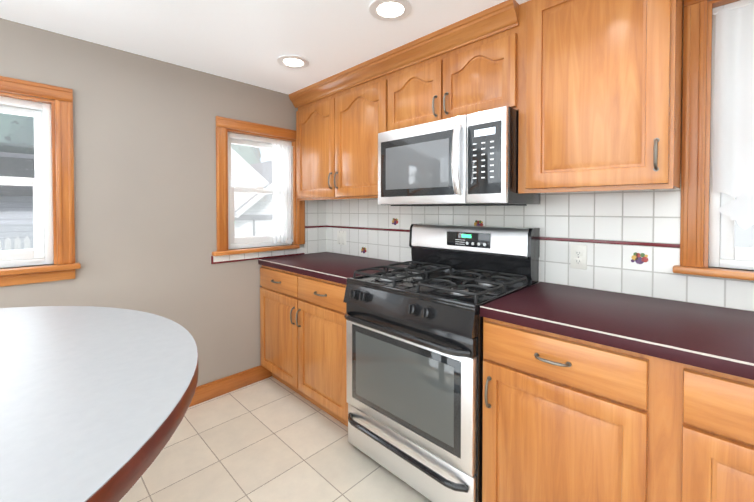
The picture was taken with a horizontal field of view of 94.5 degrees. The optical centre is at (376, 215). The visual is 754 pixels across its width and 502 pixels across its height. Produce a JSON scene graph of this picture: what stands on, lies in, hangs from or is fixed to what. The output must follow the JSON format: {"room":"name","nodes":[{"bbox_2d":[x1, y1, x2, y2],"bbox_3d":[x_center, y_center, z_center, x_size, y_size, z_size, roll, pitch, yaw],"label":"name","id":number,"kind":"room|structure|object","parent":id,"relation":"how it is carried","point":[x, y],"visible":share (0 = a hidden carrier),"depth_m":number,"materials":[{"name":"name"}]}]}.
{"room":"kitchen","nodes":[
{"label":"kitchen","id":0,"kind":"room"},
{"bbox_2d":[0,18,303,386],"bbox_3d":[-1.898,0.159,1.686,0.150,2.200,4.300,1,1,45],"label":"wall","id":1,"kind":"structure","parent":0,"point":[144,134],"depth_m":2.11,"materials":[{"name":"paint"}]},
{"bbox_2d":[0,76,80,286],"bbox_3d":[-1.996,-0.157,1.535,0.185,1.003,1.035,1,1,45],"label":"window","id":2,"kind":"structure","parent":1,"relation":"in","point":[41,252],"depth_m":1.80,"materials":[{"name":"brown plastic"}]},
{"bbox_2d":[189,365,271,406],"bbox_3d":[-2.028,1.207,1.453,0.016,0.112,3.459,1,1,45],"label":"baseboard","id":3,"kind":"structure","parent":1,"relation":"attached to","point":[216,388],"depth_m":2.45,"materials":[{"name":"brown wood"}]},
{"bbox_2d":[212,116,304,255],"bbox_3d":[-0.895,-0.203,2.653,0.185,0.948,0.735,1,1,45],"label":"window","id":4,"kind":"structure","parent":1,"relation":"in","point":[248,241],"depth_m":2.58,"materials":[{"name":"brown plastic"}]},
{"bbox_2d":[271,143,292,244],"bbox_3d":[-0.746,-0.157,2.768,0.031,0.804,0.196,1,1,45],"label":"curtain","id":5,"kind":"object","parent":4,"relation":"hanging from","point":[282,174],"visible":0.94,"depth_m":2.77,"materials":[{"name":"white fabric"}]},
{"bbox_2d":[211,200,326,263],"bbox_3d":[-0.785,0.069,2.701,0.010,0.515,0.960,1,1,45],"label":"backsplash","id":6,"kind":"structure","parent":1,"relation":"attached to","point":[315,210],"depth_m":2.92,"materials":[{"name":"tile"}]},
{"bbox_2d":[0,0,528,93],"bbox_3d":[-0.206,-0.953,0.001,4.900,0.080,4.300,1,1,45],"label":"ceiling","id":7,"kind":"structure","parent":0,"point":[251,42],"depth_m":1.76,"materials":[{"name":"white paint"}]},
{"bbox_2d":[277,55,309,68],"bbox_3d":[-0.516,-0.945,2.152,0.196,0.008,0.196,1,1,45],"label":"recessed light","id":8,"kind":"object","parent":7,"relation":"in","point":[293,61],"visible":1,"depth_m":2.15,"materials":[{"name":"white"}]},
{"bbox_2d":[369,0,411,21],"bbox_3d":[0.061,-0.935,1.584,0.196,0.008,0.196,1,1,45],"label":"recessed light","id":9,"kind":"object","parent":7,"relation":"in","point":[389,10],"visible":1,"depth_m":1.59,"materials":[{"name":"white"}]},
{"bbox_2d":[119,376,431,501],"bbox_3d":[-0.206,1.327,0.039,4.900,0.080,4.300,1,1,45],"label":"floor","id":10,"kind":"structure","parent":0,"point":[271,439],"depth_m":1.79,"materials":[{"name":"tile"}]},
{"bbox_2d":[0,306,197,501],"bbox_3d":[-1.242,0.828,0.546,1.720,0.900,1.720,1,1,45],"label":"table","id":11,"kind":"object","parent":10,"relation":"on","point":[95,402],"visible":1,"depth_m":0.72,"materials":[{"name":"laminate"}]},
{"bbox_2d":[260,265,348,426],"bbox_3d":[-0.306,0.809,2.467,1.033,0.874,0.662,1,1,45],"label":"base cabinet","id":12,"kind":"object","parent":10,"relation":"on","point":[302,336],"visible":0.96,"depth_m":2.19,"materials":[{"name":"brown wood"}]},
{"bbox_2d":[258,252,409,284],"bbox_3d":[-0.296,0.351,2.470,1.036,0.040,0.637,1,1,45],"label":"countertop","id":13,"kind":"structure","parent":12,"relation":"on","point":[336,267],"depth_m":2.35,"materials":[{"name":"laminate"}]},
{"bbox_2d":[343,224,539,501],"bbox_3d":[0.307,0.661,1.804,0.762,1.192,0.725,1,1,45],"label":"stove","id":14,"kind":"object","parent":10,"relation":"on","point":[414,351],"visible":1,"depth_m":1.59,"materials":[{"name":"silver metal"}]},
{"bbox_2d":[482,317,657,501],"bbox_3d":[0.817,0.827,1.385,0.551,0.874,0.629,1,1,45],"label":"base cabinet","id":15,"kind":"object","parent":10,"relation":"on","point":[567,419],"depth_m":1.14,"materials":[{"name":"brown wood"}]},
{"bbox_2d":[654,358,753,501],"bbox_3d":[1.440,0.837,0.773,1.195,0.874,0.629,1,1,45],"label":"base cabinet","id":16,"kind":"object","parent":10,"relation":"on","point":[706,417],"depth_m":0.91,"materials":[{"name":"brown wood"}]},
{"bbox_2d":[480,282,753,379],"bbox_3d":[1.241,0.376,0.957,1.747,0.040,0.637,1,1,45],"label":"countertop","id":17,"kind":"structure","parent":16,"relation":"on","point":[716,338],"depth_m":1.16,"materials":[{"name":"laminate"}]},
{"bbox_2d":[681,0,753,271],"bbox_3d":[1.250,0.162,1.499,4.600,2.200,0.150,1,1,45],"label":"wall","id":18,"kind":"structure","parent":0,"point":[719,267],"depth_m":1.40,"materials":[{"name":"paint"}]},
{"bbox_2d":[293,56,384,199],"bbox_3d":[-0.188,-0.541,2.560,0.994,0.830,0.316,1,1,45],"label":"upper cabinet","id":19,"kind":"object","parent":18,"relation":"attached to","point":[340,118],"depth_m":2.40,"materials":[{"name":"brown wood"}]},
{"bbox_2d":[385,0,520,131],"bbox_3d":[0.448,-0.712,1.931,0.790,0.465,0.316,1,1,45],"label":"upper cabinet","id":20,"kind":"object","parent":18,"relation":"attached to","point":[469,66],"depth_m":1.75,"materials":[{"name":"brown wood"}]},
{"bbox_2d":[378,106,539,205],"bbox_3d":[0.398,-0.263,1.885,0.774,0.426,0.460,1,1,45],"label":"microwave","id":21,"kind":"object","parent":20,"relation":"attached to","point":[471,159],"visible":1,"depth_m":1.67,"materials":[{"name":"silver metal"}]},
{"bbox_2d":[327,174,753,311],"bbox_3d":[0.819,0.112,1.808,3.549,0.570,0.011,1,1,45],"label":"backsplash","id":22,"kind":"structure","parent":18,"relation":"attached to","point":[614,231],"depth_m":1.63,"materials":[{"name":"tile"}]},
{"bbox_2d":[337,231,345,244],"bbox_3d":[-0.295,0.189,2.895,0.116,0.114,0.010,1,1,45],"label":"outlet","id":23,"kind":"object","parent":22,"relation":"attached to","point":[341,237],"visible":1,"depth_m":2.89,"materials":[{"name":"white plastic"}]},
{"bbox_2d":[392,218,397,224],"bbox_3d":[0.128,0.047,2.482,0.060,0.050,0.001,1,1,45],"label":"decorative tile","id":24,"kind":"structure","parent":22,"relation":"attached to","point":[394,221],"depth_m":2.48,"materials":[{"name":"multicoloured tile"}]},
{"bbox_2d":[474,220,482,225],"bbox_3d":[0.590,0.054,2.028,0.060,0.050,0.001,1,1,45],"label":"decorative tile","id":25,"kind":"structure","parent":22,"relation":"attached to","point":[478,223],"depth_m":2.03,"materials":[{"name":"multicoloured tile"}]},
{"bbox_2d":[570,245,586,269],"bbox_3d":[0.960,0.199,1.661,0.070,0.114,0.007,1,1,45],"label":"electrical outlet","id":26,"kind":"object","parent":22,"relation":"attached to","point":[578,256],"visible":1,"depth_m":1.66,"materials":[{"name":"white plastic"}]},
{"bbox_2d":[631,252,647,263],"bbox_3d":[1.129,0.186,1.500,0.060,0.050,0.001,1,1,45],"label":"decorative tile","id":27,"kind":"structure","parent":22,"relation":"attached to","point":[639,258],"depth_m":1.50,"materials":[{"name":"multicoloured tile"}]},
{"bbox_2d":[517,0,682,193],"bbox_3d":[0.919,-0.521,1.470,0.533,0.828,0.316,1,1,45],"label":"upper cabinet","id":28,"kind":"object","parent":18,"relation":"attached to","point":[590,91],"depth_m":1.33,"materials":[{"name":"brown wood"}]},
{"bbox_2d":[672,0,753,280],"bbox_3d":[1.596,-0.327,1.104,0.985,1.128,0.185,1,1,45],"label":"window","id":29,"kind":"structure","parent":18,"relation":"in","point":[723,252],"depth_m":1.36,"materials":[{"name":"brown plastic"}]},
{"bbox_2d":[713,1,753,229],"bbox_3d":[1.579,-0.361,1.087,0.775,0.840,0.024,1,1,45],"label":"curtain","id":30,"kind":"object","parent":29,"relation":"hanging from","point":[733,162],"visible":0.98,"depth_m":1.32,"materials":[{"name":"white fabric"}]},
{"label":"outside","id":31,"kind":"structure","parent":0,"visible":0},
{"bbox_3d":[-2.224,1.956,4.843,85.000,0.200,80.000,1,1,45],"label":"ground","id":32,"kind":"structure","parent":31,"visible":0},
{"bbox_2d":[0,113,33,153],"bbox_3d":[-15.214,-3.785,12.505,8.431,11.022,6.919,1,1,45],"label":"tree","id":33,"kind":"object","parent":32,"relation":"on","point":[23,134],"depth_m":11.71,"materials":[{"name":"green plant"}]},
{"bbox_2d":[0,152,52,250],"bbox_3d":[-11.396,0.316,6.759,6.500,3.016,9.400,1,1,45],"label":"garage","id":34,"kind":"structure","parent":32,"relation":"on","point":[19,191],"depth_m":7.02,"materials":[{"name":"grey"}]},
{"bbox_2d":[0,236,53,261],"bbox_3d":[-7.293,1.113,3.856,0.060,1.520,9.500,1,1,45],"label":"fence","id":35,"kind":"object","parent":32,"relation":"on","point":[15,244],"depth_m":5.48,"materials":[{"name":"white paint"}]},
{"bbox_2d":[231,144,260,163],"bbox_3d":[-9.652,-3.561,20.825,7.232,10.296,6.357,1,1,45],"label":"tree","id":36,"kind":"object","parent":32,"relation":"on","point":[248,158],"depth_m":18.82,"materials":[{"name":"green plant"}]},
{"bbox_2d":[231,150,272,236],"bbox_3d":[-6.892,-0.320,13.577,6.540,4.059,5.740,1,1,45],"label":"garage","id":37,"kind":"structure","parent":32,"relation":"on","point":[266,227],"depth_m":11.93,"materials":[{"name":"white"}]},
{"bbox_2d":[708,61,753,248],"bbox_3d":[7.746,-1.721,4.931,15.000,7.150,5.800,1,1,45],"label":"neighbouring house","id":38,"kind":"structure","parent":32,"relation":"on","point":[741,240],"depth_m":4.18,"materials":[{"name":"white"}]}
]}

